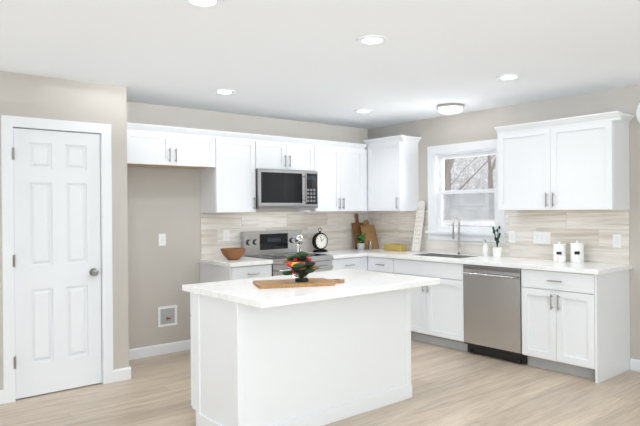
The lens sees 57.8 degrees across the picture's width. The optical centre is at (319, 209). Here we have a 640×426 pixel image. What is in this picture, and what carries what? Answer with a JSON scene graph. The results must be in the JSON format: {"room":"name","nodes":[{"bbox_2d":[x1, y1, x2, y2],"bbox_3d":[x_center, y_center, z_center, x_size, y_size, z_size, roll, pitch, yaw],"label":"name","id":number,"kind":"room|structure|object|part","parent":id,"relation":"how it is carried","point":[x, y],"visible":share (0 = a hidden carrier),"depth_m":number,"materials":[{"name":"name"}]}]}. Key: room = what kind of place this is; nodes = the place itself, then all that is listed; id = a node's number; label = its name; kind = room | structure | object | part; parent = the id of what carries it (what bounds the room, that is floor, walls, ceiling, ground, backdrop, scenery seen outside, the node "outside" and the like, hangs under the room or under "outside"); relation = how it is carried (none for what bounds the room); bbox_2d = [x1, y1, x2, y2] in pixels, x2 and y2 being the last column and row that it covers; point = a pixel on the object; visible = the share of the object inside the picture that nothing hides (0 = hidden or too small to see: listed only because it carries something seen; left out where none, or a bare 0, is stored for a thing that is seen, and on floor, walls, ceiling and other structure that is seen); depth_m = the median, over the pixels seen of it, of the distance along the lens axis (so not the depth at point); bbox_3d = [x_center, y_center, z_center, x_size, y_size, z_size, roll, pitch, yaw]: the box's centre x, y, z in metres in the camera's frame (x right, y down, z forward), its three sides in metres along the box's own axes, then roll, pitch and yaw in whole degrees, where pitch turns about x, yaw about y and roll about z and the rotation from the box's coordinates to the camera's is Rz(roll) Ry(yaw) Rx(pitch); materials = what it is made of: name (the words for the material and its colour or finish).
{"room":"kitchen","nodes":[
{"label":"kitchen","id":0,"kind":"room"},
{"bbox_2d":[0,71,128,389],"bbox_3d":[-3.615,0.211,3.648,4.660,2.460,0.610,0,0,-40],"label":"wall","id":1,"kind":"structure","parent":0,"point":[28,95],"depth_m":4.76,"materials":[{"name":"paint"}]},
{"bbox_2d":[0,390,3,403],"bbox_3d":[-3.769,1.392,3.108,3.720,0.100,0.014,0,0,-39],"label":"baseboard","id":2,"kind":"structure","parent":1,"relation":"attached to","point":[1,391],"depth_m":4.28,"materials":[{"name":"white wood"}]},
{"bbox_2d":[12,128,101,398],"bbox_3d":[-2.044,0.401,4.540,0.658,2.038,0.104,0,0,-40],"label":"door leaf","id":3,"kind":"structure","parent":1,"relation":"in","point":[57,255],"depth_m":4.54,"materials":[{"name":"white wood"}]},
{"bbox_2d":[1,115,112,403],"bbox_3d":[-2.071,0.362,4.587,0.809,2.132,0.133,0,0,-40],"label":"door frame","id":4,"kind":"structure","parent":1,"relation":"attached to","point":[9,123],"depth_m":4.43,"materials":[{"name":"white wood"}]},
{"bbox_2d":[113,366,130,378],"bbox_3d":[-1.790,1.375,5.121,0.014,0.100,0.604,0,0,-39],"label":"baseboard","id":5,"kind":"structure","parent":1,"relation":"attached to","point":[120,374],"depth_m":4.86,"materials":[{"name":"white wood"}]},
{"bbox_2d":[127,101,367,348],"bbox_3d":[-2.481,0.201,5.055,8.200,2.460,0.120,0,0,-40],"label":"wall","id":6,"kind":"structure","parent":0,"point":[166,201],"depth_m":5.79,"materials":[{"name":"paint"}]},
{"bbox_2d":[129,339,190,359],"bbox_3d":[-1.610,1.374,5.678,1.000,0.100,0.014,0,0,-39],"label":"baseboard","id":7,"kind":"structure","parent":6,"relation":"attached to","point":[142,352],"depth_m":5.70,"materials":[{"name":"white wood"}]},
{"bbox_2d":[158,234,165,245],"bbox_3d":[-1.560,0.293,5.731,0.075,0.118,0.006,0,0,-40],"label":"light switch","id":8,"kind":"object","parent":6,"relation":"attached to","point":[161,239],"visible":1,"depth_m":5.73,"materials":[{"name":"white plastic"}]},
{"bbox_2d":[158,305,176,326],"bbox_3d":[-1.504,1.053,5.750,0.200,0.200,0.040,0,0,-40],"label":"outlet box","id":9,"kind":"object","parent":6,"relation":"attached to","point":[167,315],"visible":1,"depth_m":5.76,"materials":[{"name":"white plastic"}]},
{"bbox_2d":[127,126,222,212],"bbox_3d":[-1.470,-0.344,5.600,0.989,0.755,0.329,0,0,-40],"label":"upper cabinet","id":10,"kind":"object","parent":6,"relation":"attached to","point":[145,148],"depth_m":5.57,"materials":[{"name":"white wood"}]},
{"bbox_2d":[223,134,258,212],"bbox_3d":[-0.954,-0.349,6.025,0.470,0.755,0.329,0,0,-40],"label":"upper cabinet","id":11,"kind":"object","parent":6,"relation":"attached to","point":[227,163],"depth_m":5.94,"materials":[{"name":"white wood"}]},
{"bbox_2d":[201,211,367,258],"bbox_3d":[-0.303,0.261,6.766,2.406,0.475,0.008,0,0,-40],"label":"backsplash","id":12,"kind":"structure","parent":6,"relation":"attached to","point":[336,228],"depth_m":6.63,"materials":[{"name":"tile"}]},
{"bbox_2d":[223,230,228,240],"bbox_3d":[-0.999,0.269,6.183,0.075,0.118,0.006,0,0,-40],"label":"electrical outlet","id":13,"kind":"object","parent":12,"relation":"attached to","point":[225,235],"visible":1,"depth_m":6.18,"materials":[{"name":"white plastic"}]},
{"bbox_2d":[259,138,322,211],"bbox_3d":[-0.468,-0.353,6.427,0.916,0.755,0.329,0,0,-40],"label":"upper cabinet","id":14,"kind":"object","parent":6,"relation":"attached to","point":[302,156],"depth_m":6.37,"materials":[{"name":"white wood"}]},
{"bbox_2d":[255,169,317,208],"bbox_3d":[-0.430,-0.224,6.383,0.786,0.416,0.425,0,0,-40],"label":"over-the-range microwave","id":15,"kind":"object","parent":14,"relation":"attached to","point":[283,189],"visible":0.94,"depth_m":6.23,"materials":[{"name":"silver metal"}]},
{"bbox_2d":[319,146,366,211],"bbox_3d":[0.157,-0.358,6.941,0.824,0.755,0.329,0,0,-40],"label":"upper cabinet","id":16,"kind":"object","parent":6,"relation":"attached to","point":[343,169],"depth_m":6.83,"materials":[{"name":"white wood"}]},
{"bbox_2d":[0,339,639,425],"bbox_3d":[0.054,1.450,2.056,8.680,0.080,8.320,0,0,-40],"label":"floor","id":17,"kind":"structure","parent":0,"point":[453,387],"depth_m":4.31,"materials":[{"name":"brown wood"}]},
{"bbox_2d":[200,263,271,282],"bbox_3d":[-0.860,0.980,5.912,0.482,0.874,0.609,0,0,-40],"label":"base cabinet","id":18,"kind":"object","parent":17,"relation":"on","point":[211,273],"depth_m":5.71,"materials":[{"name":"white wood"}]},
{"bbox_2d":[198,257,272,266],"bbox_3d":[-0.862,0.523,5.900,0.497,0.039,0.631,0,0,-39],"label":"countertop","id":19,"kind":"structure","parent":18,"relation":"on","point":[243,261],"depth_m":5.75,"materials":[{"name":"stone"}]},
{"bbox_2d":[220,248,245,259],"bbox_3d":[-0.879,0.447,5.882,0.264,0.112,0.264,0,0,-40],"label":"bowl","id":20,"kind":"object","parent":19,"relation":"on","point":[233,253],"visible":1,"depth_m":5.80,"materials":[{"name":"brown wood"}]},
{"bbox_2d":[240,230,333,275],"bbox_3d":[-0.339,0.823,6.284,0.786,1.180,0.677,0,0,-40],"label":"range","id":21,"kind":"object","parent":17,"relation":"on","point":[279,247],"visible":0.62,"depth_m":6.34,"materials":[{"name":"silver metal"}]},
{"bbox_2d":[182,269,439,425],"bbox_3d":[-0.033,0.953,4.023,1.525,0.914,0.960,0,0,-40],"label":"kitchen island","id":22,"kind":"object","parent":17,"relation":"on","point":[310,356],"visible":1,"depth_m":3.74,"materials":[{"name":"white painted wood"}]},
{"bbox_2d":[253,278,343,288],"bbox_3d":[-0.127,0.486,3.882,0.605,0.020,0.280,0,0,-16],"label":"serving board","id":23,"kind":"object","parent":22,"relation":"on","point":[279,283],"visible":1,"depth_m":3.79,"materials":[{"name":"brown wood"}]},
{"bbox_2d":[291,234,308,278],"bbox_3d":[-0.143,0.323,4.060,0.124,0.304,0.124,0,0,-40],"label":"glass decanter","id":24,"kind":"object","parent":23,"relation":"on","point":[299,238],"visible":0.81,"depth_m":4.04,"materials":[{"name":"clear glass"}]},
{"bbox_2d":[282,251,318,281],"bbox_3d":[-0.115,0.374,3.859,0.278,0.201,0.166,0,0,-40],"label":"bouquet","id":25,"kind":"object","parent":23,"relation":"on","point":[301,263],"visible":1,"depth_m":3.82,"materials":[{"name":"multicoloured plant"}]},
{"bbox_2d":[332,259,339,269],"bbox_3d":[-0.367,0.976,6.319,0.916,0.874,0.609,0,0,-40],"label":"base cabinet","id":26,"kind":"object","parent":17,"relation":"on","point":[336,263],"depth_m":6.37,"materials":[{"name":"white wood"}]},
{"bbox_2d":[336,256,366,270],"bbox_3d":[0.150,0.972,6.744,0.541,0.874,0.609,0,0,-40],"label":"base cabinet","id":27,"kind":"object","parent":17,"relation":"on","point":[358,263],"depth_m":6.55,"materials":[{"name":"white wood"}]},
{"bbox_2d":[306,250,368,258],"bbox_3d":[0.147,0.515,6.718,0.504,0.039,0.651,0,0,-39],"label":"countertop","id":28,"kind":"structure","parent":27,"relation":"on","point":[336,254],"depth_m":6.60,"materials":[{"name":"stone"}]},
{"bbox_2d":[312,228,327,252],"bbox_3d":[0.000,0.350,6.827,0.200,0.289,0.070,0,0,-40],"label":"mantel clock","id":29,"kind":"object","parent":28,"relation":"on","point":[319,241],"visible":1,"depth_m":6.80,"materials":[{"name":"black metal"}]},
{"bbox_2d":[342,248,631,274],"bbox_3d":[1.424,0.504,6.080,0.632,0.039,3.261,0,0,-39],"label":"countertop","id":30,"kind":"structure","parent":27,"relation":"on","point":[596,268],"depth_m":5.49,"materials":[{"name":"stone"}]},
{"bbox_2d":[352,214,363,248],"bbox_3d":[0.489,0.267,7.349,0.190,0.445,0.095,0,0,-40],"label":"cutting board","id":31,"kind":"object","parent":30,"relation":"on","point":[356,228],"visible":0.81,"depth_m":7.32,"materials":[{"name":"brown wood"}]},
{"bbox_2d":[356,234,366,249],"bbox_3d":[0.503,0.390,7.103,0.142,0.201,0.155,0,0,-40],"label":"potted herb","id":32,"kind":"object","parent":30,"relation":"on","point":[361,244],"visible":1,"depth_m":7.07,"materials":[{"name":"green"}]},
{"bbox_2d":[360,220,378,248],"bbox_3d":[0.622,0.306,7.345,0.230,0.366,0.122,0,0,-40],"label":"cutting board","id":33,"kind":"object","parent":30,"relation":"on","point":[368,230],"visible":0.96,"depth_m":7.34,"materials":[{"name":"brown wood"}]},
{"bbox_2d":[368,239,372,249],"bbox_3d":[0.621,0.425,7.144,0.060,0.130,0.060,0,0,-40],"label":"glass jar","id":34,"kind":"object","parent":30,"relation":"on","point":[369,243],"visible":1,"depth_m":7.13,"materials":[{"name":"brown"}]},
{"bbox_2d":[383,243,407,250],"bbox_3d":[0.907,0.446,6.985,0.120,0.082,0.290,0,0,-40],"label":"butter dish","id":35,"kind":"object","parent":30,"relation":"on","point":[395,247],"visible":0.98,"depth_m":6.92,"materials":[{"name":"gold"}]},
{"bbox_2d":[412,201,424,251],"bbox_3d":[1.154,0.188,6.778,0.132,0.592,0.112,0,0,-40],"label":"paddle","id":36,"kind":"object","parent":30,"relation":"on","point":[418,229],"visible":1,"depth_m":6.77,"materials":[{"name":"beige wood"}]},
{"bbox_2d":[452,216,463,253],"bbox_3d":[1.498,0.272,6.277,0.140,0.421,0.098,0,0,-40],"label":"faucet","id":37,"kind":"object","parent":30,"relation":"on","point":[454,236],"visible":1,"depth_m":6.31,"materials":[{"name":"silver metal"}]},
{"bbox_2d":[482,239,488,255],"bbox_3d":[1.724,0.394,6.051,0.073,0.173,0.065,0,0,-40],"label":"soap dispenser","id":38,"kind":"object","parent":30,"relation":"on","point":[485,249],"visible":1,"depth_m":6.03,"materials":[{"name":"white ceramic"}]},
{"bbox_2d":[492,226,501,256],"bbox_3d":[1.817,0.322,5.928,0.135,0.316,0.106,0,0,-40],"label":"planter","id":39,"kind":"object","parent":30,"relation":"on","point":[497,251],"visible":1,"depth_m":5.89,"materials":[{"name":"white ceramic"}]},
{"bbox_2d":[553,241,565,261],"bbox_3d":[2.217,0.384,5.376,0.117,0.185,0.113,0,0,-40],"label":"canister","id":40,"kind":"object","parent":30,"relation":"on","point":[559,248],"visible":0.83,"depth_m":5.33,"materials":[{"name":"white ceramic"}]},
{"bbox_2d":[570,240,583,262],"bbox_3d":[2.339,0.375,5.276,0.122,0.200,0.119,0,0,-40],"label":"canister","id":41,"kind":"object","parent":30,"relation":"on","point":[577,251],"visible":1,"depth_m":5.23,"materials":[{"name":"white ceramic"}]},
{"bbox_2d":[367,256,394,273],"bbox_3d":[0.710,0.967,6.943,0.642,0.874,1.013,0,0,-40],"label":"base cabinet","id":42,"kind":"object","parent":17,"relation":"on","point":[380,264],"visible":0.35,"depth_m":6.52,"materials":[{"name":"white wood"}]},
{"bbox_2d":[394,259,467,350],"bbox_3d":[1.328,0.962,6.194,0.642,0.874,0.928,0,0,-40],"label":"base cabinet","id":43,"kind":"object","parent":17,"relation":"on","point":[437,314],"visible":0.48,"depth_m":5.92,"materials":[{"name":"white wood"}]},
{"bbox_2d":[463,264,525,363],"bbox_3d":[1.798,0.954,5.577,0.640,0.859,0.614,0,0,-40],"label":"dishwasher","id":44,"kind":"object","parent":17,"relation":"on","point":[492,311],"visible":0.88,"depth_m":5.39,"materials":[{"name":"silver metal"}]},
{"bbox_2d":[521,269,629,382],"bbox_3d":[2.232,0.954,5.097,0.642,0.874,0.673,0,0,-40],"label":"base cabinet","id":45,"kind":"object","parent":17,"relation":"on","point":[578,324],"visible":0.94,"depth_m":4.88,"materials":[{"name":"white wood"}]},
{"bbox_2d":[0,0,639,128],"bbox_3d":[0.032,-1.100,2.056,8.680,0.100,8.320,0,0,-40],"label":"ceiling","id":46,"kind":"structure","parent":0,"point":[313,61],"depth_m":3.86,"materials":[{"name":"white paint"}]},
{"bbox_2d":[183,0,222,7],"bbox_3d":[-0.581,-1.040,2.879,0.194,0.010,0.194,0,0,-40],"label":"recessed light","id":47,"kind":"object","parent":46,"relation":"in","point":[205,3],"visible":0.98,"depth_m":2.91,"materials":[{"name":"white"}]},
{"bbox_2d":[213,89,235,94],"bbox_3d":[-0.840,-1.037,5.095,0.194,0.010,0.194,0,0,-40],"label":"recessed light","id":48,"kind":"object","parent":46,"relation":"in","point":[224,91],"visible":1,"depth_m":5.06,"materials":[{"name":"white"}]},
{"bbox_2d":[354,109,371,112],"bbox_3d":[0.455,-1.048,6.150,0.194,0.010,0.194,0,0,-40],"label":"recessed light","id":49,"kind":"object","parent":46,"relation":"in","point":[362,111],"visible":1,"depth_m":6.14,"materials":[{"name":"white"}]},
{"bbox_2d":[356,35,387,44],"bbox_3d":[0.321,-1.047,3.577,0.194,0.010,0.194,0,0,-40],"label":"recessed light","id":50,"kind":"object","parent":46,"relation":"in","point":[372,39],"visible":1,"depth_m":3.56,"materials":[{"name":"white"}]},
{"bbox_2d":[437,103,463,113],"bbox_3d":[1.326,-1.023,5.896,0.270,0.075,0.270,0,0,-40],"label":"light fixture","id":51,"kind":"object","parent":46,"relation":"attached to","point":[451,108],"visible":1,"depth_m":5.80,"materials":[{"name":"silver metal"}]},
{"bbox_2d":[496,74,520,79],"bbox_3d":[1.501,-1.057,4.614,0.194,0.010,0.194,0,0,-40],"label":"recessed light","id":52,"kind":"object","parent":46,"relation":"in","point":[508,76],"visible":1,"depth_m":4.60,"materials":[{"name":"white"}]},
{"bbox_2d":[368,85,639,359],"bbox_3d":[3.161,0.153,4.562,0.120,2.460,7.820,0,0,-40],"label":"wall","id":53,"kind":"structure","parent":0,"point":[480,125],"depth_m":5.59,"materials":[{"name":"paint"}]},
{"bbox_2d":[363,135,420,210],"bbox_3d":[0.774,-0.420,7.061,0.374,0.866,0.930,0,0,-40],"label":"upper cabinet","id":54,"kind":"object","parent":53,"relation":"attached to","point":[392,173],"depth_m":6.82,"materials":[{"name":"white wood"}]},
{"bbox_3d":[1.052,-0.821,6.753,0.333,0.068,0.045,0,0,-40],"label":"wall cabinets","id":55,"kind":"part","parent":54,"relation":"part of","materials":[{"name":"white wood"}]},
{"bbox_2d":[425,139,506,242],"bbox_3d":[1.616,-0.200,6.394,0.170,1.077,1.050,0,0,-40],"label":"window unit","id":56,"kind":"structure","parent":53,"relation":"in","point":[436,157],"depth_m":6.46,"materials":[{"name":"white"}]},
{"bbox_2d":[368,210,629,263],"bbox_3d":[1.659,0.244,6.284,0.008,0.475,3.231,0,0,-40],"label":"backsplash","id":57,"kind":"structure","parent":53,"relation":"attached to","point":[593,231],"depth_m":5.69,"materials":[{"name":"tile"}]},
{"bbox_2d":[509,231,515,242],"bbox_3d":[1.958,0.273,5.909,0.006,0.118,0.075,0,0,-40],"label":"electrical outlet","id":58,"kind":"object","parent":57,"relation":"attached to","point":[512,236],"visible":1,"depth_m":5.90,"materials":[{"name":"white plastic"}]},
{"bbox_2d":[533,232,550,243],"bbox_3d":[2.165,0.272,5.658,0.006,0.118,0.180,0,0,-40],"label":"electrical outlet","id":59,"kind":"object","parent":57,"relation":"attached to","point":[541,237],"visible":1,"depth_m":5.66,"materials":[{"name":"white plastic"}]},
{"bbox_2d":[613,234,621,247],"bbox_3d":[2.617,0.273,5.110,0.006,0.118,0.075,0,0,-40],"label":"electrical outlet","id":60,"kind":"object","parent":57,"relation":"attached to","point":[617,240],"visible":1,"depth_m":5.10,"materials":[{"name":"white plastic"}]},
{"bbox_2d":[495,111,634,209],"bbox_3d":[2.216,-0.405,5.313,0.374,0.811,1.165,0,0,-40],"label":"upper cabinet","id":61,"kind":"object","parent":53,"relation":"attached to","point":[576,163],"visible":1,"depth_m":5.14,"materials":[{"name":"white wood"}]},
{"bbox_2d":[630,358,639,371],"bbox_3d":[4.151,1.325,3.268,0.014,0.100,4.578,0,0,-39],"label":"baseboard","id":62,"kind":"structure","parent":53,"relation":"attached to","point":[634,363],"depth_m":5.00,"materials":[{"name":"white wood"}]},
{"bbox_2d":[636,103,639,122],"bbox_3d":[2.803,-0.824,4.863,0.037,0.280,0.280,0,0,-40],"label":"round clock","id":63,"kind":"object","parent":53,"relation":"attached to","point":[638,113],"visible":0.96,"depth_m":4.95,"materials":[{"name":"white"}]},
{"label":"outside","id":64,"kind":"structure","parent":0,"visible":0},
{"bbox_2d":[449,155,495,219],"bbox_3d":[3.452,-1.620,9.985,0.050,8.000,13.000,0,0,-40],"label":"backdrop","id":65,"kind":"structure","parent":64,"point":[469,174],"depth_m":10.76,"materials":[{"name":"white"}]},
{"bbox_3d":[2.220,1.841,8.945,3.220,0.300,13.000,0,0,-39],"label":"ground","id":66,"kind":"structure","parent":64,"visible":0},
{"bbox_2d":[443,155,495,224],"bbox_3d":[2.308,-0.808,9.761,1.335,5.204,3.224,0,0,-40],"label":"tree","id":67,"kind":"object","parent":66,"relation":"on","point":[448,165],"depth_m":9.16,"materials":[{"name":"grey plant"}]},
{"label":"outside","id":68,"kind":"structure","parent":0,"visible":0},
{"bbox_2d":[444,219,494,226],"bbox_3d":[2.608,0.758,7.652,1.850,1.260,2.200,0,0,-40],"label":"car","id":69,"kind":"object","parent":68,"point":[471,222],"depth_m":7.32,"materials":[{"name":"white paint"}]}
]}

